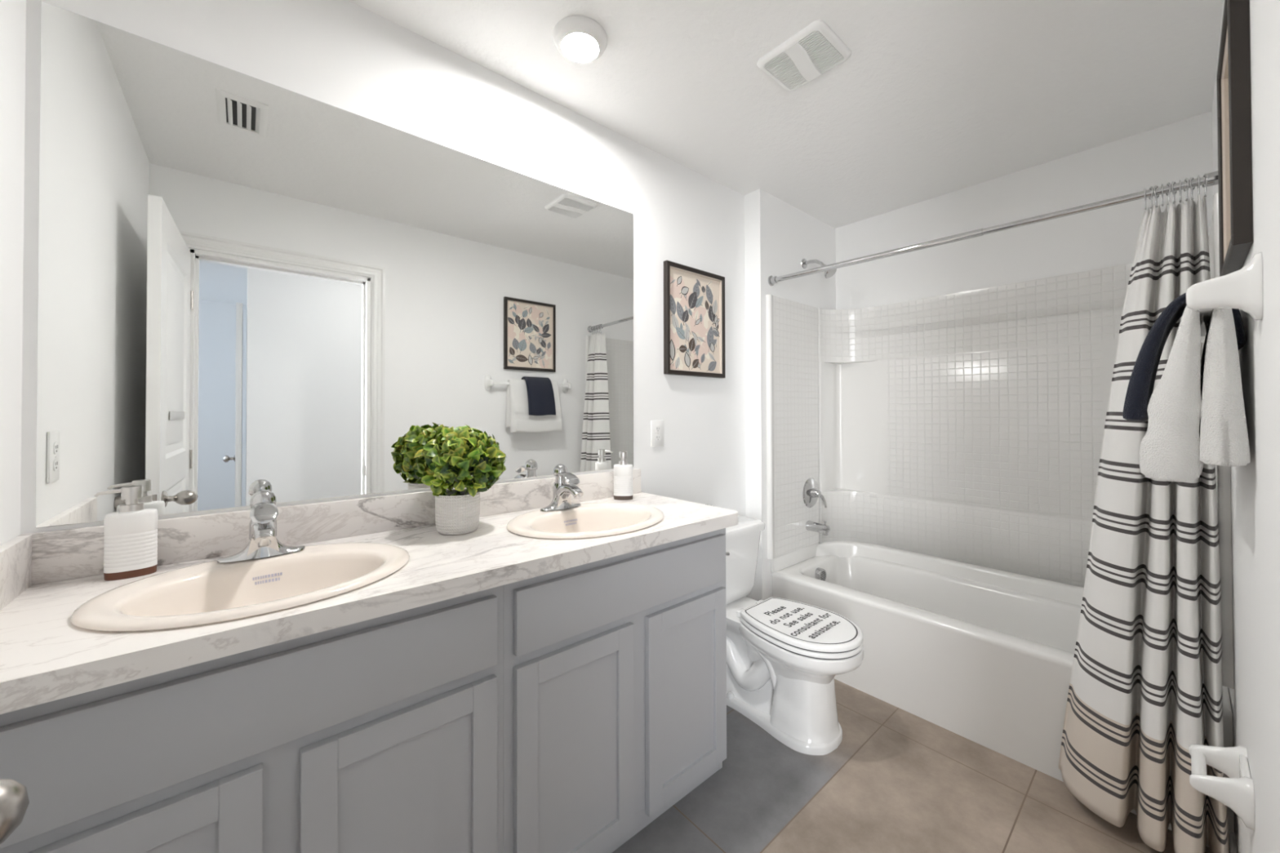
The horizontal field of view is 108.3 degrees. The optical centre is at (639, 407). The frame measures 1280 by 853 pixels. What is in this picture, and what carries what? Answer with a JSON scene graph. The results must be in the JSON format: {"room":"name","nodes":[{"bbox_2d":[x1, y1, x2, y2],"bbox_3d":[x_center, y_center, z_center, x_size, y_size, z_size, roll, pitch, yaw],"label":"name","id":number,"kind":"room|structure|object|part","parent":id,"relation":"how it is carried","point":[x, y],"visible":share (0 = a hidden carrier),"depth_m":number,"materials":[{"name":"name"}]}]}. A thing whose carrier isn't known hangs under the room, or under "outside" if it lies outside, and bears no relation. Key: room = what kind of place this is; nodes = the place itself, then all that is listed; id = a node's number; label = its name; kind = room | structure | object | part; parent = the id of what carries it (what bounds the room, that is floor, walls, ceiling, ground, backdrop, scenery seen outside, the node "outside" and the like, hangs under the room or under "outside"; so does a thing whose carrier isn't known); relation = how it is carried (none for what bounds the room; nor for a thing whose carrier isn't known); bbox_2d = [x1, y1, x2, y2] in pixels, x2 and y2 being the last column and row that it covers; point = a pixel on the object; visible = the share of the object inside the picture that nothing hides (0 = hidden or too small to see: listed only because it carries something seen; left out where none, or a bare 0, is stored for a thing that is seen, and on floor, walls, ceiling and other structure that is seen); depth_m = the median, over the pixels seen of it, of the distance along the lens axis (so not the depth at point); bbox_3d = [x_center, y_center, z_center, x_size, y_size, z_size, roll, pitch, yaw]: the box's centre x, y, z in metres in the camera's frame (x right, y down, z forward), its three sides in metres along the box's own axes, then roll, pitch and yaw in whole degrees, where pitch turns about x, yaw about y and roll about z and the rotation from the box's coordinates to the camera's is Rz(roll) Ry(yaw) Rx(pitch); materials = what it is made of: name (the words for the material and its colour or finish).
{"room":"bathroom","nodes":[
{"label":"bathroom","id":0,"kind":"room"},
{"bbox_2d":[0,0,26,545],"bbox_3d":[-0.770,0.057,0.283,0.120,2.440,1.610,0,-1,-41],"label":"wall","id":1,"kind":"structure","parent":0,"point":[12,12],"depth_m":0.89,"materials":[{"name":"white paint"}]},
{"bbox_2d":[0,778,29,844],"bbox_3d":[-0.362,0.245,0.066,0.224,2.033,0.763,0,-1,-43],"label":"door knob","id":2,"kind":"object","parent":1,"relation":"in","point":[14,797],"depth_m":0.36,"materials":[{"name":"silver metal"}]},
{"bbox_2d":[20,0,746,596],"bbox_3d":[-0.063,0.073,2.026,3.462,2.440,0.120,0,-1,-41],"label":"wall","id":3,"kind":"structure","parent":0,"point":[344,55],"depth_m":1.57,"materials":[{"name":"white paint"}]},
{"bbox_2d":[17,468,640,585],"bbox_3d":[-0.621,0.309,1.454,1.630,0.102,0.019,0,-1,-41],"label":"backsplash","id":4,"kind":"structure","parent":3,"relation":"attached to","point":[58,555],"depth_m":1.21,"materials":[{"name":"stone"}]},
{"bbox_2d":[35,0,633,528],"bbox_3d":[-0.631,-0.292,1.462,1.582,1.082,0.005,0,-1,-41],"label":"wall mirror","id":5,"kind":"object","parent":3,"relation":"attached to","point":[248,285],"visible":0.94,"depth_m":1.20,"materials":[{"name":"clear glass"}]},
{"bbox_2d":[650,420,663,447],"bbox_3d":[0.078,0.116,2.062,0.074,0.118,0.008,0,-1,-41],"label":"wall outlet","id":6,"kind":"object","parent":3,"relation":"attached to","point":[656,426],"visible":1,"depth_m":2.06,"materials":[{"name":"white plastic"}]},
{"bbox_2d":[655,426,660,432],"bbox_3d":[0.080,0.097,2.060,0.031,0.029,0.002,0,-1,-41],"label":"socket","id":7,"kind":"object","parent":6,"relation":"attached to","point":[657,428],"depth_m":2.06,"materials":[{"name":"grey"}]},
{"bbox_2d":[655,435,660,440],"bbox_3d":[0.080,0.136,2.060,0.031,0.029,0.002,0,-1,-41],"label":"socket","id":8,"kind":"object","parent":6,"relation":"attached to","point":[657,437],"depth_m":2.06,"materials":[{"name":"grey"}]},
{"bbox_2d":[663,260,725,377],"bbox_3d":[0.270,-0.406,2.221,0.408,0.512,0.024,0,-1,-41],"label":"framed art","id":9,"kind":"object","parent":3,"relation":"attached to","point":[694,299],"visible":1,"depth_m":2.21,"materials":[{"name":"black"}]},
{"bbox_2d":[435,488,479,534],"bbox_3d":[-0.530,0.303,1.347,0.121,0.112,0.121,0,-1,-41],"label":"pot","id":10,"kind":"object","parent":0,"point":[456,512],"depth_m":1.30,"materials":[{"name":"white ceramic"}]},
{"bbox_2d":[348,0,1222,228],"bbox_3d":[0.606,-1.228,-0.853,6.200,0.100,5.450,0,-1,-41],"label":"ceiling","id":11,"kind":"structure","parent":0,"point":[931,99],"depth_m":1.63,"materials":[{"name":"white paint"}]},
{"bbox_2d":[552,15,607,63],"bbox_3d":[-0.187,-1.137,1.445,0.168,0.031,0.168,0,-1,-41],"label":"recessed light","id":12,"kind":"object","parent":11,"relation":"in","point":[580,39],"visible":1,"depth_m":1.42,"materials":[{"name":"white plastic"}]},
{"bbox_2d":[562,33,598,60],"bbox_3d":[-0.187,-1.128,1.445,0.111,0.008,0.111,0,-1,-41],"label":"diffuser","id":13,"kind":"object","parent":12,"relation":"attached to","point":[575,46],"depth_m":1.44,"materials":[{"name":"white plastic"}]},
{"bbox_2d":[756,19,851,91],"bbox_3d":[0.540,-1.144,1.527,0.216,0.018,0.232,0,-1,-41],"label":"exhaust fan","id":14,"kind":"object","parent":11,"relation":"attached to","point":[815,50],"visible":1,"depth_m":1.50,"materials":[{"name":"white plastic"}]},
{"bbox_2d":[744,188,835,600],"bbox_3d":[0.907,0.078,2.710,0.813,2.440,0.100,0,-1,-41],"label":"wall","id":15,"kind":"structure","parent":0,"point":[779,235],"depth_m":2.47,"materials":[{"name":"white paint"}]},
{"bbox_2d":[801,258,836,278],"bbox_3d":[1.018,-0.795,2.624,0.076,0.146,0.191,0,-1,-41],"label":"shower","id":16,"kind":"object","parent":15,"relation":"attached to","point":[829,273],"visible":0.66,"depth_m":2.62,"materials":[{"name":"silver metal"}]},
{"bbox_3d":[1.000,-0.816,2.644,0.019,0.068,0.128,0,-1,-41],"label":"shower arm","id":17,"kind":"part","parent":16,"relation":"part of","materials":[{"name":"silver metal"}]},
{"bbox_2d":[768,170,1217,286],"bbox_3d":[1.190,-0.670,1.902,0.054,0.079,1.508,0,-1,-41],"label":"curtain rod","id":18,"kind":"object","parent":15,"relation":"attached to","point":[1212,176],"visible":0.81,"depth_m":1.72,"materials":[{"name":"silver metal"}]},
{"bbox_2d":[1143,187,1146,209],"bbox_3d":[1.579,-0.650,1.446,0.039,0.069,0.004,0,-1,-41],"label":"curtain ring","id":19,"kind":"object","parent":18,"relation":"hanging from","point":[1144,189],"visible":1,"depth_m":1.44,"materials":[{"name":"silver metal"}]},
{"bbox_2d":[1148,186,1153,208],"bbox_3d":[1.587,-0.650,1.437,0.004,0.069,0.039,-1,-1,37],"label":"curtain ring","id":20,"kind":"object","parent":18,"relation":"hanging from","point":[1150,188],"visible":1,"depth_m":1.43,"materials":[{"name":"silver metal"}]},
{"bbox_2d":[1153,185,1159,207],"bbox_3d":[1.595,-0.650,1.428,0.039,0.069,0.004,0,-1,-28],"label":"curtain ring","id":21,"kind":"object","parent":18,"relation":"hanging from","point":[1155,186],"visible":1,"depth_m":1.42,"materials":[{"name":"silver metal"}]},
{"bbox_2d":[1160,183,1163,206],"bbox_3d":[1.603,-0.650,1.419,0.039,0.069,0.004,0,-1,-41],"label":"curtain ring","id":22,"kind":"object","parent":18,"relation":"hanging from","point":[1162,185],"visible":1,"depth_m":1.41,"materials":[{"name":"silver metal"}]},
{"bbox_2d":[1165,182,1171,204],"bbox_3d":[1.610,-0.650,1.410,0.005,0.069,0.039,-1,-1,37],"label":"curtain ring","id":23,"kind":"object","parent":18,"relation":"hanging from","point":[1169,183],"visible":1,"depth_m":1.40,"materials":[{"name":"silver metal"}]},
{"bbox_2d":[1171,181,1177,204],"bbox_3d":[1.618,-0.650,1.401,0.039,0.069,0.005,0,-1,-28],"label":"curtain ring","id":24,"kind":"object","parent":18,"relation":"hanging from","point":[1173,182],"visible":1,"depth_m":1.40,"materials":[{"name":"silver metal"}]},
{"bbox_2d":[1057,194,1229,852],"bbox_3d":[1.494,0.312,1.414,0.232,1.868,0.364,0,-1,-36],"label":"shower curtain","id":25,"kind":"object","parent":24,"relation":"hanging from","point":[1145,684],"visible":0.85,"depth_m":1.37,"materials":[{"name":"fabric"}]},
{"bbox_2d":[1178,179,1181,202],"bbox_3d":[1.625,-0.650,1.392,0.039,0.069,0.005,0,-1,-41],"label":"curtain ring","id":26,"kind":"object","parent":18,"relation":"hanging from","point":[1180,180],"visible":1,"depth_m":1.39,"materials":[{"name":"silver metal"}]},
{"bbox_2d":[1183,177,1189,201],"bbox_3d":[1.633,-0.650,1.383,0.005,0.069,0.039,-1,-1,37],"label":"curtain ring","id":27,"kind":"object","parent":18,"relation":"hanging from","point":[1186,179],"visible":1,"depth_m":1.38,"materials":[{"name":"silver metal"}]},
{"bbox_2d":[1189,177,1195,199],"bbox_3d":[1.641,-0.650,1.374,0.039,0.069,0.005,0,-1,-28],"label":"curtain ring","id":28,"kind":"object","parent":18,"relation":"hanging from","point":[1192,188],"visible":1,"depth_m":1.37,"materials":[{"name":"silver metal"}]},
{"bbox_2d":[1197,175,1199,197],"bbox_3d":[1.649,-0.650,1.365,0.039,0.069,0.004,0,-1,-42],"label":"curtain ring","id":29,"kind":"object","parent":18,"relation":"hanging from","point":[1198,176],"visible":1,"depth_m":1.36,"materials":[{"name":"silver metal"}]},
{"bbox_2d":[1201,173,1208,197],"bbox_3d":[1.656,-0.649,1.356,0.005,0.069,0.039,-1,-1,37],"label":"curtain ring","id":30,"kind":"object","parent":18,"relation":"hanging from","point":[1204,175],"visible":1,"depth_m":1.35,"materials":[{"name":"silver metal"}]},
{"bbox_2d":[612,679,1211,852],"bbox_3d":[0.612,1.302,-0.879,6.200,0.080,5.450,0,-1,-41],"label":"floor","id":31,"kind":"structure","parent":0,"point":[897,780],"depth_m":1.51,"materials":[{"name":"tile"}]},
{"bbox_2d":[0,585,503,852],"bbox_3d":[-0.778,0.841,1.007,0.815,0.887,0.480,0,-1,-41],"label":"vanity cabinet","id":32,"kind":"object","parent":31,"relation":"on","point":[384,734],"visible":0.91,"depth_m":0.84,"materials":[{"name":"grey wood"}]},
{"bbox_3d":[-0.793,0.920,0.691,0.353,0.590,0.020,0,-1,-41],"label":"door","id":33,"kind":"part","parent":32,"relation":"part of","materials":[{"name":"grey wood"}]},
{"bbox_3d":[-0.795,0.920,0.694,0.247,0.484,0.005,0,-1,-41],"label":"door panel","id":34,"kind":"part","parent":32,"relation":"part of","materials":[{"name":"grey wood"}]},
{"bbox_2d":[0,468,737,714],"bbox_3d":[-0.447,0.328,1.262,1.646,0.142,0.535,0,-1,-41],"label":"countertop","id":35,"kind":"structure","parent":32,"relation":"on","point":[45,576],"depth_m":0.97,"materials":[{"name":"stone"}]},
{"bbox_2d":[93,485,157,580],"bbox_3d":[-1.088,0.263,0.981,0.092,0.188,0.052,0,-1,-43],"label":"soap dispenser","id":36,"kind":"object","parent":35,"relation":"on","point":[131,533],"visible":1,"depth_m":0.97,"materials":[{"name":"white ceramic"}]},
{"bbox_2d":[103,508,157,573],"bbox_3d":[-1.083,0.282,0.985,0.077,0.119,0.052,0,-1,-43],"label":"bottle","id":37,"kind":"object","parent":36,"relation":"on","point":[131,535],"depth_m":0.97,"materials":[{"name":"white ceramic"}]},
{"bbox_2d":[70,542,409,631],"bbox_3d":[-0.766,0.421,0.957,0.524,0.159,0.424,0,-1,-41],"label":"oval sink","id":38,"kind":"object","parent":35,"relation":"in","point":[212,592],"visible":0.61,"depth_m":0.96,"materials":[{"name":"white ceramic"}]},
{"bbox_2d":[217,489,304,562],"bbox_3d":[-0.852,0.268,1.048,0.158,0.150,0.147,0,-1,-41],"label":"bathroom faucet","id":39,"kind":"object","parent":35,"relation":"on","point":[264,543],"visible":1,"depth_m":1.05,"materials":[{"name":"silver metal"}]},
{"bbox_2d":[217,519,304,562],"bbox_3d":[-0.852,0.299,1.047,0.158,0.088,0.147,0,-1,-41],"label":"base","id":40,"kind":"object","parent":39,"relation":"on","point":[264,543],"depth_m":1.05,"materials":[{"name":"silver metal"}]},
{"bbox_3d":[-0.859,0.227,1.057,0.050,0.067,0.122,0,-1,-41],"label":"handle","id":41,"kind":"part","parent":39,"relation":"part of","materials":[{"name":"silver metal"}]},
{"bbox_2d":[413,424,506,534],"bbox_3d":[-0.522,0.203,1.352,0.243,0.311,0.240,0,-1,-41],"label":"potted plant","id":42,"kind":"object","parent":35,"relation":"on","point":[448,459],"visible":1,"depth_m":1.29,"materials":[{"name":"green plant"}]},
{"bbox_3d":[-0.529,0.186,1.348,0.161,0.147,0.158,0,-1,-41],"label":"stem","id":43,"kind":"part","parent":42,"relation":"part of","materials":[{"name":"green plant"}]},
{"bbox_2d":[540,464,582,511],"bbox_3d":[-0.246,0.272,1.575,0.158,0.150,0.147,0,-1,-41],"label":"bathroom faucet","id":44,"kind":"object","parent":35,"relation":"on","point":[562,491],"visible":1,"depth_m":1.58,"materials":[{"name":"silver metal"}]},
{"bbox_3d":[-0.254,0.231,1.584,0.050,0.067,0.122,0,-1,-41],"label":"handle","id":45,"kind":"part","parent":44,"relation":"part of","materials":[{"name":"silver metal"}]},
{"bbox_2d":[506,502,663,539],"bbox_3d":[-0.163,0.425,1.482,0.524,0.159,0.424,0,-1,-41],"label":"oval sink","id":46,"kind":"object","parent":35,"relation":"in","point":[597,519],"visible":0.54,"depth_m":1.55,"materials":[{"name":"white ceramic"}]},
{"bbox_2d":[613,451,632,500],"bbox_3d":[-0.070,0.269,1.841,0.080,0.188,0.067,-1,-1,40],"label":"soap dispenser","id":47,"kind":"object","parent":35,"relation":"on","point":[623,472],"visible":1,"depth_m":1.82,"materials":[{"name":"white ceramic"}]},
{"bbox_2d":[613,464,632,496],"bbox_3d":[-0.067,0.288,1.839,0.077,0.119,0.052,0,-1,1],"label":"bottle","id":48,"kind":"object","parent":47,"relation":"on","point":[623,473],"depth_m":1.82,"materials":[{"name":"white"}]},
{"bbox_3d":[-0.478,0.922,0.961,0.370,0.590,0.020,0,-1,-41],"label":"door","id":49,"kind":"part","parent":32,"relation":"part of","materials":[{"name":"grey wood"}]},
{"bbox_3d":[-0.480,0.922,0.963,0.264,0.484,0.005,0,-1,-41],"label":"door panel","id":50,"kind":"part","parent":32,"relation":"part of","materials":[{"name":"grey wood"}]},
{"bbox_2d":[503,528,726,852],"bbox_3d":[-0.152,0.845,1.543,0.832,0.887,0.480,0,-1,-41],"label":"vanity cabinet","id":51,"kind":"object","parent":31,"relation":"on","point":[615,668],"visible":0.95,"depth_m":1.30,"materials":[{"name":"grey wood"}]},
{"bbox_3d":[-0.161,0.924,1.231,0.366,0.590,0.020,0,-1,-41],"label":"door","id":52,"kind":"part","parent":51,"relation":"part of","materials":[{"name":"grey wood"}]},
{"bbox_3d":[-0.163,0.924,1.234,0.260,0.484,0.005,0,-1,-41],"label":"door panel","id":53,"kind":"part","parent":51,"relation":"part of","materials":[{"name":"grey wood"}]},
{"bbox_3d":[-0.003,0.522,1.371,0.784,0.157,0.020,0,-1,-41],"label":"drawer","id":54,"kind":"part","parent":51,"relation":"part of","materials":[{"name":"grey wood"}]},
{"bbox_3d":[0.158,0.926,1.505,0.361,0.590,0.020,0,-1,-41],"label":"door","id":55,"kind":"part","parent":51,"relation":"part of","materials":[{"name":"grey wood"}]},
{"bbox_3d":[0.156,0.926,1.507,0.255,0.484,0.005,0,-1,-41],"label":"door panel","id":56,"kind":"part","parent":51,"relation":"part of","materials":[{"name":"grey wood"}]},
{"bbox_2d":[725,515,863,755],"bbox_3d":[0.560,0.920,1.968,0.462,0.742,0.738,0,-1,-41],"label":"toilet","id":57,"kind":"object","parent":31,"relation":"on","point":[784,657],"visible":0.9,"depth_m":1.82,"materials":[{"name":"white ceramic"}]},
{"bbox_3d":[0.383,0.752,2.176,0.434,0.316,0.176,0,-1,-41],"label":"tank","id":58,"kind":"part","parent":57,"relation":"part of","materials":[{"name":"white ceramic"}]},
{"bbox_3d":[0.384,0.572,2.176,0.462,0.042,0.200,0,-1,-41],"label":"tank lid","id":59,"kind":"part","parent":57,"relation":"part of","materials":[{"name":"white ceramic"}]},
{"bbox_3d":[0.652,0.891,1.865,0.356,0.020,0.455,0,-1,-41],"label":"seat","id":60,"kind":"part","parent":57,"relation":"part of","materials":[{"name":"white plastic"}]},
{"bbox_3d":[0.655,0.867,1.862,0.358,0.021,0.448,0,-1,-41],"label":"lid","id":61,"kind":"part","parent":57,"relation":"part of","materials":[{"name":"white plastic"}]},
{"bbox_2d":[772,540,1234,847],"bbox_3d":[1.464,1.046,2.116,0.727,0.490,1.507,0,-1,-41],"label":"bathtub","id":62,"kind":"object","parent":31,"relation":"on","point":[984,655],"visible":0.57,"depth_m":2.00,"materials":[{"name":"white ceramic"}]},
{"bbox_2d":[765,192,1233,688],"bbox_3d":[1.448,0.132,2.113,0.765,1.470,1.508,0,-1,-41],"label":"tub surround","id":63,"kind":"object","parent":62,"relation":"on","point":[967,427],"visible":0.6,"depth_m":2.42,"materials":[{"name":"white tile"}]},
{"bbox_3d":[0.867,0.102,2.593,0.504,1.390,0.024,0,-1,-41],"label":"panel","id":64,"kind":"part","parent":63,"relation":"part of","materials":[{"name":"white tile"}]},
{"bbox_2d":[802,477,826,507],"bbox_3d":[1.011,0.494,2.656,0.172,0.172,0.072,0,-1,-41],"label":"shower valve","id":65,"kind":"object","parent":63,"relation":"attached to","point":[811,492],"visible":1,"depth_m":2.65,"materials":[{"name":"silver metal"}]},
{"bbox_3d":[1.027,0.522,2.660,0.085,0.110,0.058,0,-1,-41],"label":"lever handle","id":66,"kind":"part","parent":65,"relation":"part of","materials":[{"name":"silver metal"}]},
{"bbox_2d":[805,520,830,535],"bbox_3d":[1.009,0.675,2.616,0.058,0.076,0.127,0,-1,-41],"label":"tub spout","id":67,"kind":"object","parent":63,"relation":"attached to","point":[811,526],"visible":1,"depth_m":2.60,"materials":[{"name":"silver metal"}]},
{"bbox_3d":[1.641,0.099,2.277,0.259,1.403,1.501,0,-1,-41],"label":"panel","id":68,"kind":"part","parent":63,"relation":"part of","materials":[{"name":"white tile"}]},
{"bbox_3d":[1.832,0.088,1.464,0.504,1.390,0.023,0,-1,-41],"label":"panel","id":69,"kind":"part","parent":63,"relation":"part of","materials":[{"name":"white tile"}]},
{"bbox_2d":[835,111,1213,310],"bbox_3d":[1.791,0.073,2.395,0.120,2.440,1.730,0,-1,-41],"label":"wall","id":70,"kind":"structure","parent":0,"point":[1107,237],"depth_m":2.22,"materials":[{"name":"white paint"}]},
{"bbox_2d":[1211,0,1279,852],"bbox_3d":[1.008,0.057,0.665,3.320,2.440,0.120,0,-1,-41],"label":"wall","id":71,"kind":"structure","parent":0,"point":[1255,696],"depth_m":0.79,"materials":[{"name":"white paint"}]},
{"bbox_2d":[1188,744,1254,831],"bbox_3d":[1.275,0.810,1.019,0.188,0.096,0.084,0,-1,-41],"label":"toilet paper holder","id":72,"kind":"object","parent":71,"relation":"attached to","point":[1236,792],"visible":1,"depth_m":0.99,"materials":[{"name":"white ceramic"}]},
{"bbox_2d":[1186,252,1262,342],"bbox_3d":[1.240,-0.199,1.000,0.666,0.112,0.081,0,-1,-41],"label":"towel bar","id":73,"kind":"object","parent":71,"relation":"attached to","point":[1242,289],"visible":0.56,"depth_m":0.78,"materials":[{"name":"white ceramic"}]},
{"bbox_2d":[1138,305,1250,482],"bbox_3d":[1.226,-0.036,1.030,0.410,0.385,0.145,0,-1,-41],"label":"bath towel","id":74,"kind":"object","parent":73,"relation":"hanging from","point":[1196,410],"visible":0.82,"depth_m":0.91,"materials":[{"name":"white fabric"}]},
{"bbox_2d":[1122,293,1245,421],"bbox_3d":[1.229,-0.110,1.054,0.214,0.282,0.175,0,-1,-41],"label":"hand towel","id":75,"kind":"object","parent":74,"relation":"on","point":[1140,390],"visible":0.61,"depth_m":1.03,"materials":[{"name":"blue fabric"}]},
{"bbox_3d":[1.475,-0.198,1.200,0.048,0.112,0.081,0,-1,-41],"label":"bar post","id":76,"kind":"part","parent":73,"relation":"part of","materials":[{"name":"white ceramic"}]},
{"bbox_2d":[1228,830,1237,852],"bbox_3d":[1.108,1.236,0.825,1.487,0.085,0.014,0,-1,-41],"label":"baseboard","id":77,"kind":"structure","parent":71,"relation":"attached to","point":[1232,837],"depth_m":1.27,"materials":[{"name":"white paint"}]},
{"bbox_2d":[1216,0,1253,276],"bbox_3d":[1.264,-0.556,0.988,0.408,0.512,0.024,0,-1,-41],"label":"framed art","id":78,"kind":"object","parent":71,"relation":"attached to","point":[1233,69],"visible":1,"depth_m":0.86,"materials":[{"name":"black wood"}]}
]}

